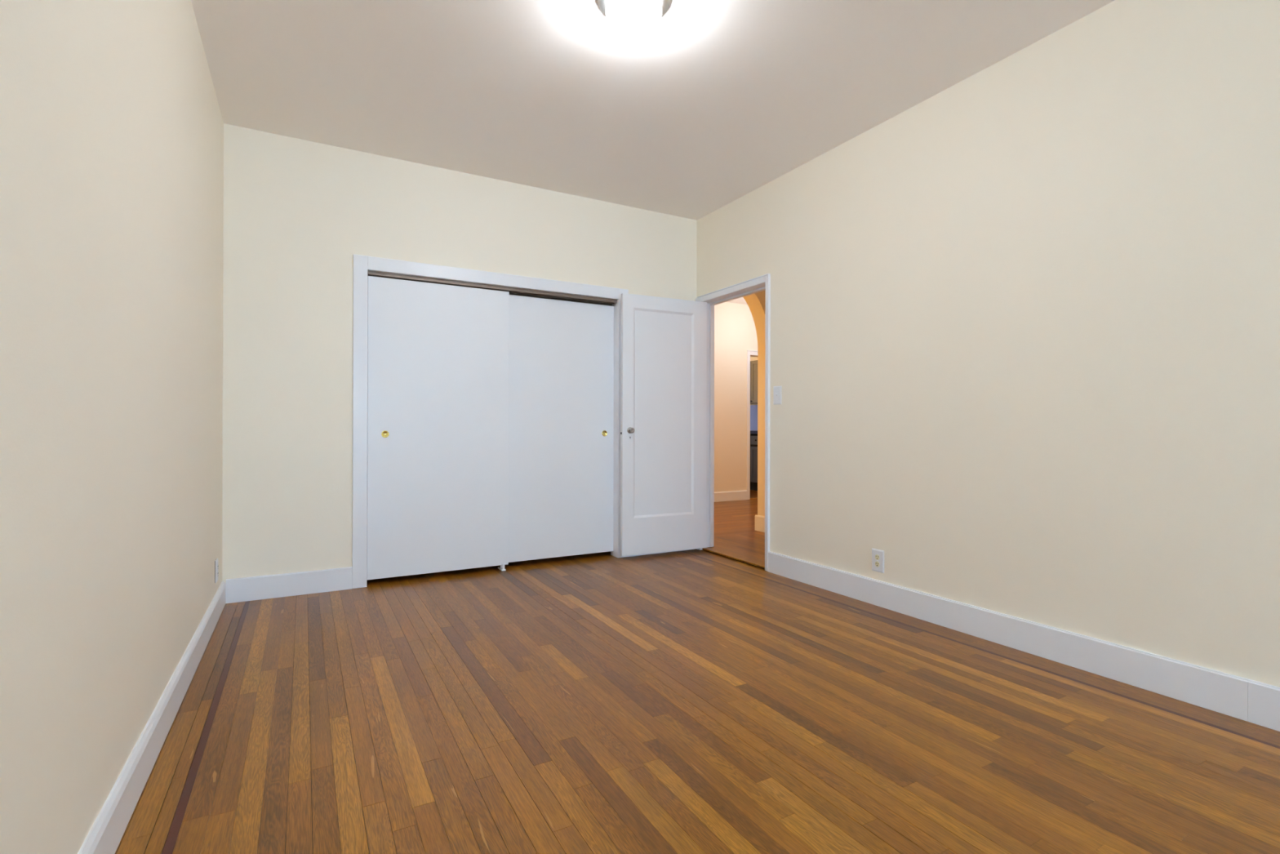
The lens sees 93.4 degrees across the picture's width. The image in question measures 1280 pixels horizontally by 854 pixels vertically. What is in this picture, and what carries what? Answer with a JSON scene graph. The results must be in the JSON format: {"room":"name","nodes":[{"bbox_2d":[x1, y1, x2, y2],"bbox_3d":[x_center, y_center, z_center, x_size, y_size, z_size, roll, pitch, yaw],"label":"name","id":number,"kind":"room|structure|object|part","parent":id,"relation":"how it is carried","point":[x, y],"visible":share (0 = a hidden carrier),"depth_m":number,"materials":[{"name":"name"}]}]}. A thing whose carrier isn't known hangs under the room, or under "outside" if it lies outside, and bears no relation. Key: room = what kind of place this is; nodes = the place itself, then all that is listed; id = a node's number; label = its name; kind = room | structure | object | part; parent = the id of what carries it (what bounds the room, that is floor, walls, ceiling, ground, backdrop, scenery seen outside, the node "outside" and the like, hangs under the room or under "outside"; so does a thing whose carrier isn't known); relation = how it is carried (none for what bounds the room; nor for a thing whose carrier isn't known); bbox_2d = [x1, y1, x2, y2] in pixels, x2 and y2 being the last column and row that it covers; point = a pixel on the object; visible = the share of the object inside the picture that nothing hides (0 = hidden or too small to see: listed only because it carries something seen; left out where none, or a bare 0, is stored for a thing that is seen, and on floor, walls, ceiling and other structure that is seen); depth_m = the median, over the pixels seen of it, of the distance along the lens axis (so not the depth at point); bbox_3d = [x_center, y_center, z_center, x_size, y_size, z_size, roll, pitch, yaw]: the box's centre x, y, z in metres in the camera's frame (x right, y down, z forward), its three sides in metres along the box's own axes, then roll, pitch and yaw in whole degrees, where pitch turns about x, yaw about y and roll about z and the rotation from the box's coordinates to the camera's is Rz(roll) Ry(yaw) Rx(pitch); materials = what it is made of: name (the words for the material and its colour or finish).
{"room":"empty bedroom","nodes":[
{"label":"empty bedroom","id":0,"kind":"room"},
{"bbox_2d":[0,0,223,853],"bbox_3d":[-0.496,-0.300,-0.088,0.150,2.837,9.230,0,0,-29],"label":"wall","id":1,"kind":"structure","parent":0,"point":[112,124],"depth_m":1.35,"materials":[{"name":"beige paint"}]},
{"bbox_2d":[77,581,226,853],"bbox_3d":[-0.304,0.935,-0.267,0.018,0.126,8.429,0,0,-29],"label":"baseboard","id":2,"kind":"structure","parent":1,"relation":"attached to","point":[107,831],"depth_m":1.71,"materials":[{"name":"white paint"}]},
{"bbox_2d":[214,558,218,583],"bbox_3d":[-2.216,0.752,3.156,0.011,0.118,0.072,0,0,-29],"label":"wall outlet","id":3,"kind":"object","parent":1,"relation":"attached to","point":[216,566],"visible":1,"depth_m":3.13,"materials":[{"name":"white plastic"}]},
{"bbox_3d":[-2.215,0.752,3.156,0.006,0.118,0.072,0,0,-29],"label":"plate","id":4,"kind":"part","parent":3,"relation":"part of","materials":[{"name":"white plastic"}]},
{"bbox_2d":[222,123,697,583],"bbox_3d":[-0.974,-0.355,4.247,3.238,2.720,0.110,0,0,-29],"label":"wall","id":5,"kind":"structure","parent":0,"point":[297,212],"depth_m":3.66,"materials":[{"name":"beige paint"}]},
{"bbox_2d":[225,566,352,603],"bbox_3d":[-2.061,0.931,3.568,0.646,0.134,0.018,0,0,-29],"label":"baseboard","id":6,"kind":"structure","parent":5,"relation":"attached to","point":[293,584],"depth_m":3.55,"materials":[{"name":"white paint"}]},
{"bbox_2d":[352,254,628,588],"bbox_3d":[-0.963,-0.032,4.243,1.924,2.064,0.129,0,0,-29],"label":"trim","id":7,"kind":"structure","parent":5,"relation":"attached to","point":[362,264],"depth_m":3.78,"materials":[{"name":"white paint"}]},
{"bbox_2d":[368,271,617,305],"bbox_3d":[-0.966,-0.969,4.251,1.757,0.024,0.091,0,0,-29],"label":"door track","id":8,"kind":"object","parent":5,"relation":"attached to","point":[511,290],"visible":0.91,"depth_m":4.21,"materials":[{"name":"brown metal"}]},
{"bbox_2d":[366,275,508,579],"bbox_3d":[-1.326,0.007,4.026,0.907,1.915,0.036,0,0,-29],"label":"door","id":9,"kind":"structure","parent":8,"relation":"hanging from","point":[437,354],"depth_m":3.99,"materials":[{"name":"white paint"}]},
{"bbox_3d":[-1.624,0.045,3.842,0.045,0.045,0.005,0,0,-29],"label":"finger pull","id":10,"kind":"part","parent":9,"relation":"part of","materials":[{"name":"gold metal"}]},
{"bbox_2d":[508,294,613,562],"bbox_3d":[-0.599,0.011,4.479,0.886,1.902,0.036,0,0,-29],"label":"door","id":11,"kind":"structure","parent":8,"relation":"hanging from","point":[561,353],"depth_m":4.46,"materials":[{"name":"white paint"}]},
{"bbox_3d":[-0.273,0.049,4.643,0.045,0.045,0.005,0,0,-29],"label":"finger pull","id":12,"kind":"part","parent":11,"relation":"part of","materials":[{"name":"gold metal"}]},
{"bbox_2d":[627,548,695,556],"bbox_3d":[0.176,0.938,4.815,0.627,0.133,0.018,0,0,-29],"label":"baseboard","id":13,"kind":"structure","parent":5,"relation":"attached to","point":[694,548],"depth_m":4.76,"materials":[{"name":"white paint"}]},
{"bbox_2d":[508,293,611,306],"bbox_3d":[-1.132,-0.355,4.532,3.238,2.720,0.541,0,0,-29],"label":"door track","id":14,"kind":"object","parent":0,"point":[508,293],"depth_m":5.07,"materials":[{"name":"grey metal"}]},
{"bbox_2d":[191,0,1115,304],"bbox_3d":[2.469,-1.769,2.612,7.952,0.120,11.060,0,0,-29],"label":"ceiling","id":15,"kind":"structure","parent":0,"point":[688,117],"depth_m":2.96,"materials":[{"name":"paint"}]},
{"bbox_2d":[597,0,670,38],"bbox_3d":[-0.025,-1.645,2.413,0.289,0.140,0.289,0,0,-29],"label":"ceiling light","id":16,"kind":"object","parent":15,"relation":"attached to","point":[633,19],"visible":1,"depth_m":2.37,"materials":[{"name":"white glass"}]},
{"bbox_2d":[115,489,1279,853],"bbox_3d":[1.909,1.068,3.755,7.802,0.120,13.300,0,0,-29],"label":"floor","id":17,"kind":"structure","parent":0,"point":[691,701],"depth_m":1.97,"materials":[{"name":"brown wood"}]},
{"bbox_2d":[497,563,506,570],"bbox_3d":[-0.972,0.978,4.239,0.032,0.048,0.094,0,0,-29],"label":"floor guide","id":18,"kind":"object","parent":17,"relation":"on","point":[501,567],"visible":1,"depth_m":4.20,"materials":[{"name":"white plastic"}]},
{"bbox_2d":[702,546,764,568],"bbox_3d":[0.746,0.997,4.603,0.106,0.019,0.788,0,0,-29],"label":"threshold","id":19,"kind":"object","parent":17,"relation":"on","point":[736,557],"visible":0.74,"depth_m":4.59,"materials":[{"name":"brown wood"}]},
{"bbox_2d":[750,433,757,490],"bbox_3d":[2.028,0.564,9.792,0.639,0.897,0.650,0,0,-29],"label":"base cabinet","id":20,"kind":"object","parent":17,"relation":"on","point":[753,437],"visible":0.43,"depth_m":9.60,"materials":[{"name":"black"}]},
{"bbox_2d":[750,430,757,434],"bbox_3d":[2.012,0.085,9.823,0.640,0.050,1.400,0,0,-29],"label":"countertop","id":21,"kind":"structure","parent":20,"relation":"on","point":[751,431],"depth_m":9.56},
{"bbox_3d":[1.858,0.597,9.521,0.020,0.565,0.322,0,0,-29],"label":"door","id":22,"kind":"part","parent":20,"relation":"part of","materials":[{"name":"grey paint"}]},
{"bbox_3d":[1.859,0.209,9.521,0.020,0.140,0.322,0,0,-29],"label":"drawer","id":23,"kind":"part","parent":20,"relation":"part of","materials":[{"name":"grey paint"}]},
{"bbox_2d":[714,302,757,492],"bbox_3d":[0.373,-0.348,7.856,6.500,2.720,0.140,0,0,-29],"label":"wall","id":24,"kind":"structure","parent":0,"point":[735,329],"depth_m":8.26,"materials":[{"name":"beige peach-orange paint"}]},
{"bbox_2d":[714,489,747,502],"bbox_3d":[-0.427,0.940,7.320,4.387,0.131,0.018,0,0,-29],"label":"baseboard","id":25,"kind":"structure","parent":24,"relation":"attached to","point":[719,496],"depth_m":8.24,"materials":[{"name":"white paint"}]},
{"bbox_2d":[746,350,757,499],"bbox_3d":[1.877,-0.028,8.603,0.883,2.079,0.020,0,0,-29],"label":"trim","id":26,"kind":"structure","parent":24,"relation":"attached to","point":[749,353],"depth_m":8.40,"materials":[{"name":"white paint"}]},
{"bbox_2d":[750,356,757,360],"bbox_3d":[2.226,-0.341,10.257,0.125,2.720,2.250,0,0,-29],"label":"wall","id":27,"kind":"structure","parent":0,"point":[752,358],"depth_m":10.55,"materials":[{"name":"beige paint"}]},
{"bbox_2d":[750,404,757,430],"bbox_3d":[2.189,-0.162,10.179,0.013,0.445,2.130,0,0,-29],"label":"backsplash","id":28,"kind":"structure","parent":27,"relation":"attached to","point":[753,408],"depth_m":10.53,"materials":[{"name":"blue"}]},
{"bbox_2d":[750,360,757,404],"bbox_3d":[2.033,-0.739,10.078,0.359,0.734,0.825,0,0,-29],"label":"upper cabinet","id":29,"kind":"object","parent":27,"relation":"attached to","point":[753,364],"visible":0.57,"depth_m":10.03,"materials":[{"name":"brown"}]},
{"bbox_2d":[743,290,765,515],"bbox_3d":[2.332,-0.345,6.438,4.458,2.720,0.175,0,0,-29],"label":"wall","id":30,"kind":"structure","parent":0,"point":[755,302],"depth_m":5.82,"materials":[{"name":"beige paint"}]},
{"bbox_2d":[755,514,764,532],"bbox_3d":[1.176,0.933,5.805,0.018,0.150,0.195,0,0,-29],"label":"baseboard","id":31,"kind":"structure","parent":30,"relation":"attached to","point":[759,520],"depth_m":5.82,"materials":[{"name":"white paint"}]},
{"bbox_2d":[696,0,1279,687],"bbox_3d":[2.448,-0.350,1.554,0.116,2.720,9.230,0,0,-29],"label":"wall","id":32,"kind":"structure","parent":0,"point":[1024,318],"depth_m":2.60,"materials":[{"name":"beige paint"}]},
{"bbox_2d":[695,273,770,571],"bbox_3d":[0.678,-0.032,4.587,0.021,2.072,0.903,0,0,-29],"label":"trim","id":33,"kind":"structure","parent":32,"relation":"attached to","point":[764,278],"depth_m":4.21,"materials":[{"name":"white paint"}]},
{"bbox_2d":[701,282,765,550],"bbox_3d":[0.747,-0.015,4.603,0.116,2.039,0.828,0,0,-29],"label":"trim","id":34,"kind":"structure","parent":32,"relation":"attached to","point":[710,304],"depth_m":4.95,"materials":[{"name":"white paint"}]},
{"bbox_2d":[620,293,706,555],"bbox_3d":[0.200,-0.017,4.725,0.765,1.985,0.122,0,0,-26],"label":"door","id":35,"kind":"structure","parent":34,"relation":"attached to","point":[664,355],"depth_m":4.71,"materials":[{"name":"white paint"}]},
{"bbox_3d":[-0.075,0.083,4.571,0.030,0.050,0.002,0,0,-26],"label":"keyhole plate","id":36,"kind":"part","parent":35,"relation":"part of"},
{"bbox_3d":[-0.066,0.026,4.552,0.047,0.047,0.044,0,0,-26],"label":"knob","id":37,"kind":"part","parent":35,"relation":"part of","materials":[{"name":"silver metal"}]},
{"bbox_3d":[0.183,-0.106,4.717,0.540,1.608,0.033,0,0,-26],"label":"panel","id":38,"kind":"part","parent":35,"relation":"part of","materials":[{"name":"white paint"}]},
{"bbox_2d":[773,385,782,404],"bbox_3d":[0.935,-0.217,4.128,0.019,0.126,0.080,0,0,-29],"label":"light switch","id":39,"kind":"object","parent":32,"relation":"attached to","point":[777,390],"visible":1,"depth_m":4.12,"materials":[{"name":"white plastic"}]},
{"bbox_2d":[871,547,884,573],"bbox_3d":[1.342,0.755,3.405,0.008,0.126,0.082,0,0,-29],"label":"wall outlet","id":40,"kind":"object","parent":32,"relation":"attached to","point":[877,555],"visible":1,"depth_m":3.40,"materials":[{"name":"white plastic"}]},
{"bbox_2d":[768,551,1279,731],"bbox_3d":[2.729,0.936,0.906,0.018,0.141,7.524,0,0,-29],"label":"baseboard","id":41,"kind":"structure","parent":32,"relation":"attached to","point":[1253,701],"depth_m":2.54,"materials":[{"name":"white paint"}]}
]}

